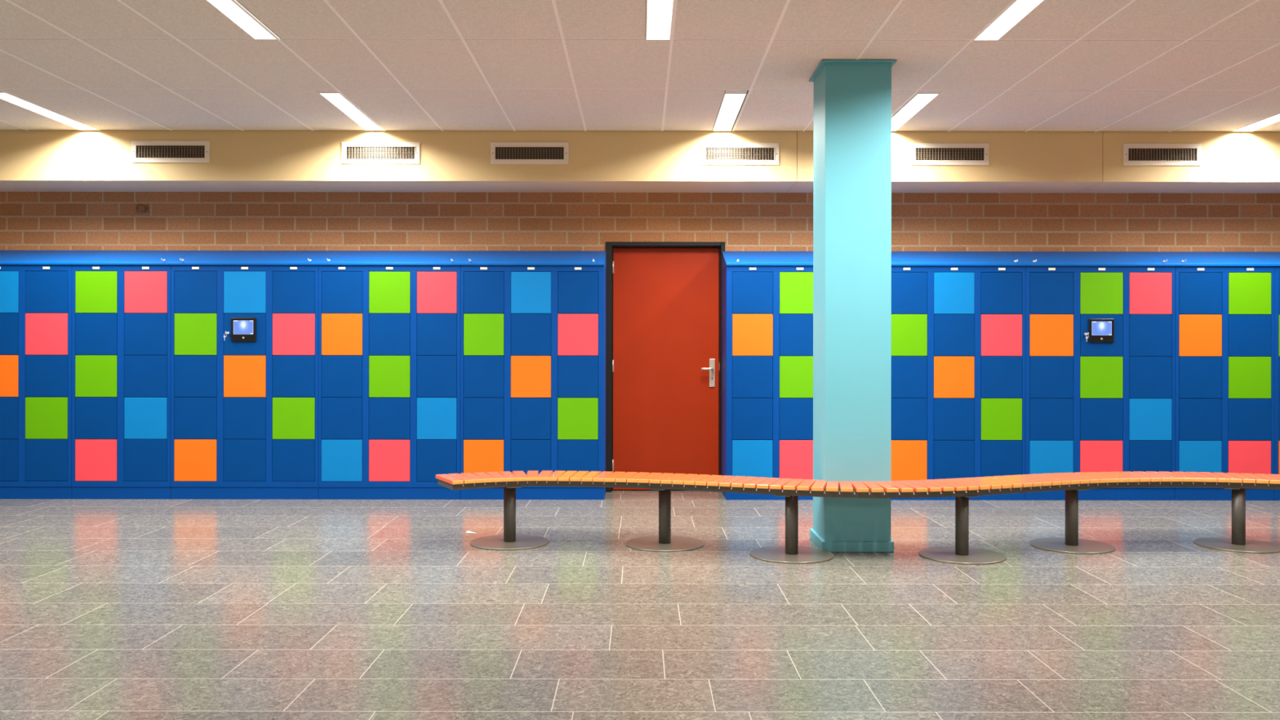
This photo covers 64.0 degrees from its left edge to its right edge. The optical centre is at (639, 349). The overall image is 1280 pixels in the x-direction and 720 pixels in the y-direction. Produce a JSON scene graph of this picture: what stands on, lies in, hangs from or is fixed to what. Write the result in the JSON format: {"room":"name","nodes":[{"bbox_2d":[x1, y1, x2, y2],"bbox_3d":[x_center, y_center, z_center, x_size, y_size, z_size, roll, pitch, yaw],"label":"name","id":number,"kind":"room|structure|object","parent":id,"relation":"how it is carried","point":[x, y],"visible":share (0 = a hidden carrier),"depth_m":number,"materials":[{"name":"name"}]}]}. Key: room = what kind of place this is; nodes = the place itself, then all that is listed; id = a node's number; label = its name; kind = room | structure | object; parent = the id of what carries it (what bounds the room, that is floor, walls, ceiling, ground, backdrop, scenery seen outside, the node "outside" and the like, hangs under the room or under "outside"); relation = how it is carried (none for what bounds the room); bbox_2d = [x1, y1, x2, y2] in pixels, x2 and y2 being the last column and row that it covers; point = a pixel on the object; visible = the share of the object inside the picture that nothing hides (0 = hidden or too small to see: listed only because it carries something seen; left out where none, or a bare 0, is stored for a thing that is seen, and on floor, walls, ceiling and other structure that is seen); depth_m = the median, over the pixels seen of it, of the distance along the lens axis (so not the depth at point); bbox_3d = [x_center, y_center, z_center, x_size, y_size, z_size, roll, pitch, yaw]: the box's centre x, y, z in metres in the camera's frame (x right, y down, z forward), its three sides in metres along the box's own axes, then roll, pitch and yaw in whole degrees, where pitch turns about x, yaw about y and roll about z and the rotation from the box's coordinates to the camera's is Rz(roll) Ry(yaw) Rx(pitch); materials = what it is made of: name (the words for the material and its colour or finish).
{"room":"school corridor","nodes":[
{"label":"school corridor","id":0,"kind":"room"},
{"bbox_2d":[0,489,1279,719],"bbox_3d":[-0.001,1.232,2.367,14.602,0.001,13.470,0,0,0],"label":"floor","id":1,"kind":"structure","parent":0,"point":[110,609],"depth_m":4.75,"materials":[{"name":"grey tile"}]},
{"bbox_2d":[0,249,100,499],"bbox_3d":[-5.277,0.179,8.653,1.214,2.092,0.490,0,0,0],"label":"lockers","id":2,"kind":"object","parent":1,"relation":"on","point":[36,285],"visible":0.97,"depth_m":8.42,"materials":[{"name":"blue metal"}]},
{"bbox_2d":[0,249,100,265],"bbox_3d":[-5.275,-0.784,8.653,1.214,0.165,0.490,0,0,0],"label":"hood","id":3,"kind":"object","parent":2,"relation":"attached to","point":[7,257],"depth_m":8.64,"materials":[{"name":"blue paint"}]},
{"bbox_2d":[71,250,195,499],"bbox_3d":[-4.263,0.181,8.646,0.812,2.092,0.503,0,0,0],"label":"lockers","id":4,"kind":"object","parent":1,"relation":"on","point":[121,300],"visible":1,"depth_m":8.42,"materials":[{"name":"blue metal"}]},
{"bbox_2d":[71,250,195,265],"bbox_3d":[-4.261,-0.783,8.653,0.812,0.165,0.490,0,0,0],"label":"hood","id":5,"kind":"object","parent":4,"relation":"attached to","point":[102,257],"depth_m":8.59,"materials":[{"name":"blue paint"}]},
{"bbox_2d":[169,250,335,499],"bbox_3d":[-3.249,0.182,8.629,1.212,2.092,0.538,0,0,0],"label":"lockers","id":6,"kind":"object","parent":1,"relation":"on","point":[244,324],"visible":0.99,"depth_m":8.42,"materials":[{"name":"blue metal"}]},
{"bbox_2d":[169,250,335,265],"bbox_3d":[-3.248,-0.781,8.653,1.212,0.165,0.490,0,0,0],"label":"hood","id":7,"kind":"object","parent":6,"relation":"attached to","point":[197,257],"depth_m":8.60,"materials":[{"name":"blue paint"}]},
{"bbox_2d":[318,250,470,499],"bbox_3d":[-2.059,0.183,8.646,1.165,2.092,0.503,0,0,0],"label":"lockers","id":8,"kind":"object","parent":1,"relation":"on","point":[389,321],"visible":0.93,"depth_m":8.42,"materials":[{"name":"blue metal"}]},
{"bbox_2d":[318,250,470,265],"bbox_3d":[-2.058,-0.780,8.653,1.165,0.165,0.490,0,0,0],"label":"hood","id":9,"kind":"object","parent":8,"relation":"attached to","point":[338,257],"depth_m":8.60,"materials":[{"name":"blue paint"}]},
{"bbox_2d":[460,250,606,499],"bbox_3d":[-0.885,0.185,8.646,1.182,2.092,0.503,0,0,0],"label":"lockers","id":10,"kind":"object","parent":1,"relation":"on","point":[533,323],"visible":0.88,"depth_m":8.42,"materials":[{"name":"blue metal"}]},
{"bbox_2d":[460,250,606,269],"bbox_3d":[-0.883,-0.779,8.653,1.182,0.165,0.490,0,0,0],"label":"hood","id":11,"kind":"object","parent":10,"relation":"attached to","point":[474,260],"depth_m":8.55,"materials":[{"name":"blue paint"}]},
{"bbox_2d":[721,250,813,500],"bbox_3d":[1.309,0.188,8.646,1.200,2.092,0.503,0,0,0],"label":"lockers","id":12,"kind":"object","parent":1,"relation":"on","point":[767,296],"visible":0.5,"depth_m":8.42,"materials":[{"name":"blue metal"}]},
{"bbox_2d":[721,250,813,270],"bbox_3d":[1.310,-0.776,8.653,1.200,0.165,0.490,0,0,0],"label":"hood","id":13,"kind":"object","parent":12,"relation":"attached to","point":[730,260],"depth_m":8.56,"materials":[{"name":"blue paint"}]},
{"bbox_2d":[808,59,897,551],"bbox_3d":[1.335,-0.268,6.488,0.458,3.004,0.482,0,0,0],"label":"column","id":14,"kind":"structure","parent":1,"relation":"on","point":[852,117],"depth_m":6.27,"materials":[{"name":"teal paint"}]},
{"bbox_2d":[435,471,1279,564],"bbox_3d":[1.858,1.019,6.351,6.344,0.431,0.920,0,0,0],"label":"bench","id":15,"kind":"object","parent":1,"relation":"on","point":[962,489],"visible":1,"depth_m":6.38,"materials":[{"name":"orange wood"}]},
{"bbox_2d":[890,251,1026,500],"bbox_3d":[2.539,0.189,8.646,1.257,2.092,0.503,0,0,0],"label":"lockers","id":16,"kind":"object","parent":1,"relation":"on","point":[958,317],"visible":0.76,"depth_m":8.42,"materials":[{"name":"blue metal"}]},
{"bbox_2d":[891,251,1026,266],"bbox_3d":[2.540,-0.774,8.653,1.257,0.165,0.490,0,0,0],"label":"hood","id":17,"kind":"object","parent":16,"relation":"attached to","point":[898,258],"depth_m":8.60,"materials":[{"name":"blue paint"}]},
{"bbox_2d":[1005,251,1176,500],"bbox_3d":[3.783,0.191,8.629,1.229,2.092,0.538,0,0,0],"label":"lockers","id":18,"kind":"object","parent":1,"relation":"on","point":[1100,326],"visible":0.83,"depth_m":8.42,"materials":[{"name":"blue metal"}]},
{"bbox_2d":[1005,251,1176,266],"bbox_3d":[3.784,-0.773,8.653,1.230,0.165,0.490,0,0,0],"label":"hood","id":19,"kind":"object","parent":18,"relation":"attached to","point":[1030,258],"depth_m":8.60,"materials":[{"name":"blue paint"}]},
{"bbox_2d":[1147,251,1275,500],"bbox_3d":[4.806,0.192,8.646,0.814,2.092,0.503,0,0,0],"label":"lockers","id":20,"kind":"object","parent":1,"relation":"on","point":[1224,300],"visible":0.8,"depth_m":8.42,"materials":[{"name":"blue metal"}]},
{"bbox_2d":[1147,251,1275,266],"bbox_3d":[4.807,-0.772,8.653,0.814,0.165,0.490,0,0,0],"label":"hood","id":21,"kind":"object","parent":20,"relation":"attached to","point":[1180,258],"depth_m":8.61,"materials":[{"name":"blue paint"}]},
{"bbox_2d":[1240,251,1279,500],"bbox_3d":[5.831,0.193,8.646,1.234,2.092,0.503,0,0,0],"label":"lockers","id":22,"kind":"object","parent":1,"relation":"on","point":[1273,257],"visible":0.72,"depth_m":8.42,"materials":[{"name":"blue metal"}]},
{"bbox_2d":[1240,251,1279,266],"bbox_3d":[5.832,-0.770,8.653,1.234,0.165,0.490,0,0,0],"label":"hood","id":23,"kind":"object","parent":22,"relation":"attached to","point":[1273,257],"depth_m":8.73,"materials":[{"name":"blue paint"}]},
{"bbox_2d":[0,0,1279,132],"bbox_3d":[0.002,-1.843,2.450,14.400,0.143,12.900,0,0,0],"label":"ceiling","id":24,"kind":"structure","parent":0,"point":[1068,65],"depth_m":6.27,"materials":[{"name":"tile"}]},
{"bbox_2d":[0,92,97,130],"bbox_3d":[-4.454,-1.805,7.683,0.145,0.058,1.203,0,0,0],"label":"ceiling light","id":25,"kind":"object","parent":24,"relation":"attached to","point":[9,98],"visible":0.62,"depth_m":7.65,"materials":[{"name":"white plastic"}]},
{"bbox_2d":[205,0,281,39],"bbox_3d":[-2.125,-1.803,5.258,0.153,0.058,1.195,0,0,0],"label":"ceiling light","id":26,"kind":"object","parent":24,"relation":"attached to","point":[229,9],"visible":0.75,"depth_m":5.50,"materials":[{"name":"white plastic"}]},
{"bbox_2d":[319,92,382,130],"bbox_3d":[-2.147,-1.803,7.683,0.143,0.058,1.203,0,0,0],"label":"ceiling light","id":27,"kind":"object","parent":24,"relation":"attached to","point":[336,99],"visible":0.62,"depth_m":7.61,"materials":[{"name":"white plastic"}]},
{"bbox_2d":[0,89,942,93],"bbox_3d":[0.206,-1.785,7.038,9.464,0.020,0.079,0,0,0],"label":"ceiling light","id":28,"kind":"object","parent":24,"relation":"attached to","point":[317,91],"depth_m":7.04,"materials":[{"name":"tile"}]},
{"bbox_2d":[645,0,674,39],"bbox_3d":[0.103,-1.800,5.258,0.140,0.058,1.195,0,0,0],"label":"ceiling light","id":29,"kind":"object","parent":24,"relation":"attached to","point":[659,15],"visible":1,"depth_m":5.50,"materials":[{"name":"white plastic"}]},
{"bbox_2d":[712,93,746,130],"bbox_3d":[0.661,-1.799,7.683,0.150,0.058,1.203,0,0,0],"label":"ceiling light","id":30,"kind":"object","parent":24,"relation":"attached to","point":[731,103],"visible":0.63,"depth_m":7.61,"materials":[{"name":"white plastic"}]},
{"bbox_2d":[891,93,939,131],"bbox_3d":[1.993,-1.798,7.683,0.152,0.058,1.203,0,0,0],"label":"ceiling light","id":31,"kind":"object","parent":24,"relation":"attached to","point":[919,100],"visible":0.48,"depth_m":7.53,"materials":[{"name":"white plastic"}]},
{"bbox_2d":[973,0,1044,40],"bbox_3d":[1.975,-1.798,5.258,0.143,0.058,1.195,0,0,0],"label":"ceiling light","id":32,"kind":"object","parent":24,"relation":"attached to","point":[1018,10],"visible":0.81,"depth_m":5.50,"materials":[{"name":"white plastic"}]},
{"bbox_2d":[1231,112,1279,131],"bbox_3d":[4.859,-1.794,7.683,0.161,0.058,1.203,0,0,0],"label":"ceiling light","id":33,"kind":"object","parent":24,"relation":"attached to","point":[1275,118],"visible":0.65,"depth_m":8.02,"materials":[{"name":"white plastic"}]},
{"bbox_2d":[0,191,1279,251],"bbox_3d":[0.001,-0.368,9.025,14.800,3.200,0.250,0,0,0],"label":"wall","id":34,"kind":"structure","parent":0,"point":[29,220],"depth_m":8.90,"materials":[{"name":"beige brick"}]},
{"bbox_2d":[136,204,148,212],"bbox_3d":[-4.318,-1.226,8.886,0.104,0.068,0.028,0,0,0],"label":"junction box","id":35,"kind":"object","parent":34,"relation":"attached to","point":[140,208],"visible":1,"depth_m":8.88,"materials":[{"name":"brown metal"}]},
{"bbox_2d":[131,140,209,162],"bbox_3d":[-3.799,-1.604,8.294,0.633,0.177,0.012,0,0,0],"label":"air vent","id":36,"kind":"object","parent":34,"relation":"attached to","point":[142,151],"visible":1,"depth_m":8.29,"materials":[{"name":"white metal"}]},
{"bbox_2d":[136,145,204,157],"bbox_3d":[-3.799,-1.604,8.294,0.554,0.100,0.010,0,0,0],"label":"grille","id":37,"kind":"object","parent":36,"relation":"attached to","point":[142,151],"depth_m":8.30,"materials":[{"name":"silver metal"}]},
{"bbox_2d":[341,142,419,164],"bbox_3d":[-2.098,-1.594,8.294,0.633,0.177,0.012,0,0,0],"label":"air vent","id":38,"kind":"object","parent":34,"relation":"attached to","point":[352,153],"visible":1,"depth_m":8.29,"materials":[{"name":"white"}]},
{"bbox_2d":[346,146,414,159],"bbox_3d":[-2.098,-1.594,8.294,0.554,0.100,0.010,0,0,0],"label":"grille","id":39,"kind":"object","parent":38,"relation":"attached to","point":[352,153],"depth_m":8.30,"materials":[{"name":"silver metal"}]},
{"bbox_2d":[490,142,568,164],"bbox_3d":[-0.894,-1.593,8.294,0.633,0.177,0.012,0,0,0],"label":"air vent","id":40,"kind":"object","parent":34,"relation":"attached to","point":[501,153],"visible":1,"depth_m":8.29,"materials":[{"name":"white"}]},
{"bbox_2d":[495,146,564,159],"bbox_3d":[-0.894,-1.593,8.294,0.554,0.100,0.010,0,0,0],"label":"grille","id":41,"kind":"object","parent":40,"relation":"attached to","point":[501,153],"depth_m":8.30,"materials":[{"name":"silver metal"}]},
{"bbox_2d":[0,123,1279,193],"bbox_3d":[0.002,-1.601,8.600,14.400,0.468,0.599,0,0,0],"label":"soffit","id":42,"kind":"structure","parent":34,"relation":"attached to","point":[31,160],"depth_m":8.30,"materials":[{"name":"beige paint"}]},
{"bbox_2d":[605,241,724,492],"bbox_3d":[0.220,0.147,8.956,1.036,2.170,0.148,0,0,0],"label":"door","id":43,"kind":"structure","parent":34,"relation":"in","point":[664,342],"depth_m":8.97,"materials":[{"name":"red paint"}]},
{"bbox_2d":[701,142,778,164],"bbox_3d":[0.809,-1.587,8.294,0.633,0.177,0.012,0,0,0],"label":"air vent","id":44,"kind":"object","parent":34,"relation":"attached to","point":[712,153],"visible":1,"depth_m":8.29,"materials":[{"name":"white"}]},
{"bbox_2d":[706,147,773,159],"bbox_3d":[0.809,-1.587,8.294,0.554,0.100,0.010,0,0,0],"label":"grille","id":45,"kind":"object","parent":44,"relation":"attached to","point":[712,153],"depth_m":8.30,"materials":[{"name":"silver metal"}]},
{"bbox_2d":[910,142,989,165],"bbox_3d":[2.507,-1.584,8.294,0.633,0.177,0.012,0,0,0],"label":"air vent","id":46,"kind":"object","parent":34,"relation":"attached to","point":[921,153],"visible":1,"depth_m":8.29,"materials":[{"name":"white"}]},
{"bbox_2d":[915,147,983,159],"bbox_3d":[2.507,-1.584,8.294,0.554,0.100,0.010,0,0,0],"label":"grille","id":47,"kind":"object","parent":46,"relation":"attached to","point":[922,153],"depth_m":8.30,"materials":[{"name":"silver metal"}]},
{"bbox_2d":[1123,143,1201,165],"bbox_3d":[4.228,-1.581,8.294,0.633,0.177,0.012,0,0,0],"label":"air vent","id":48,"kind":"object","parent":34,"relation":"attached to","point":[1134,154],"visible":1,"depth_m":8.29,"materials":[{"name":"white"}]},
{"bbox_2d":[1128,148,1196,160],"bbox_3d":[4.228,-1.581,8.294,0.554,0.100,0.010,0,0,0],"label":"grille","id":49,"kind":"object","parent":48,"relation":"attached to","point":[1134,154],"depth_m":8.30,"materials":[{"name":"silver metal"}]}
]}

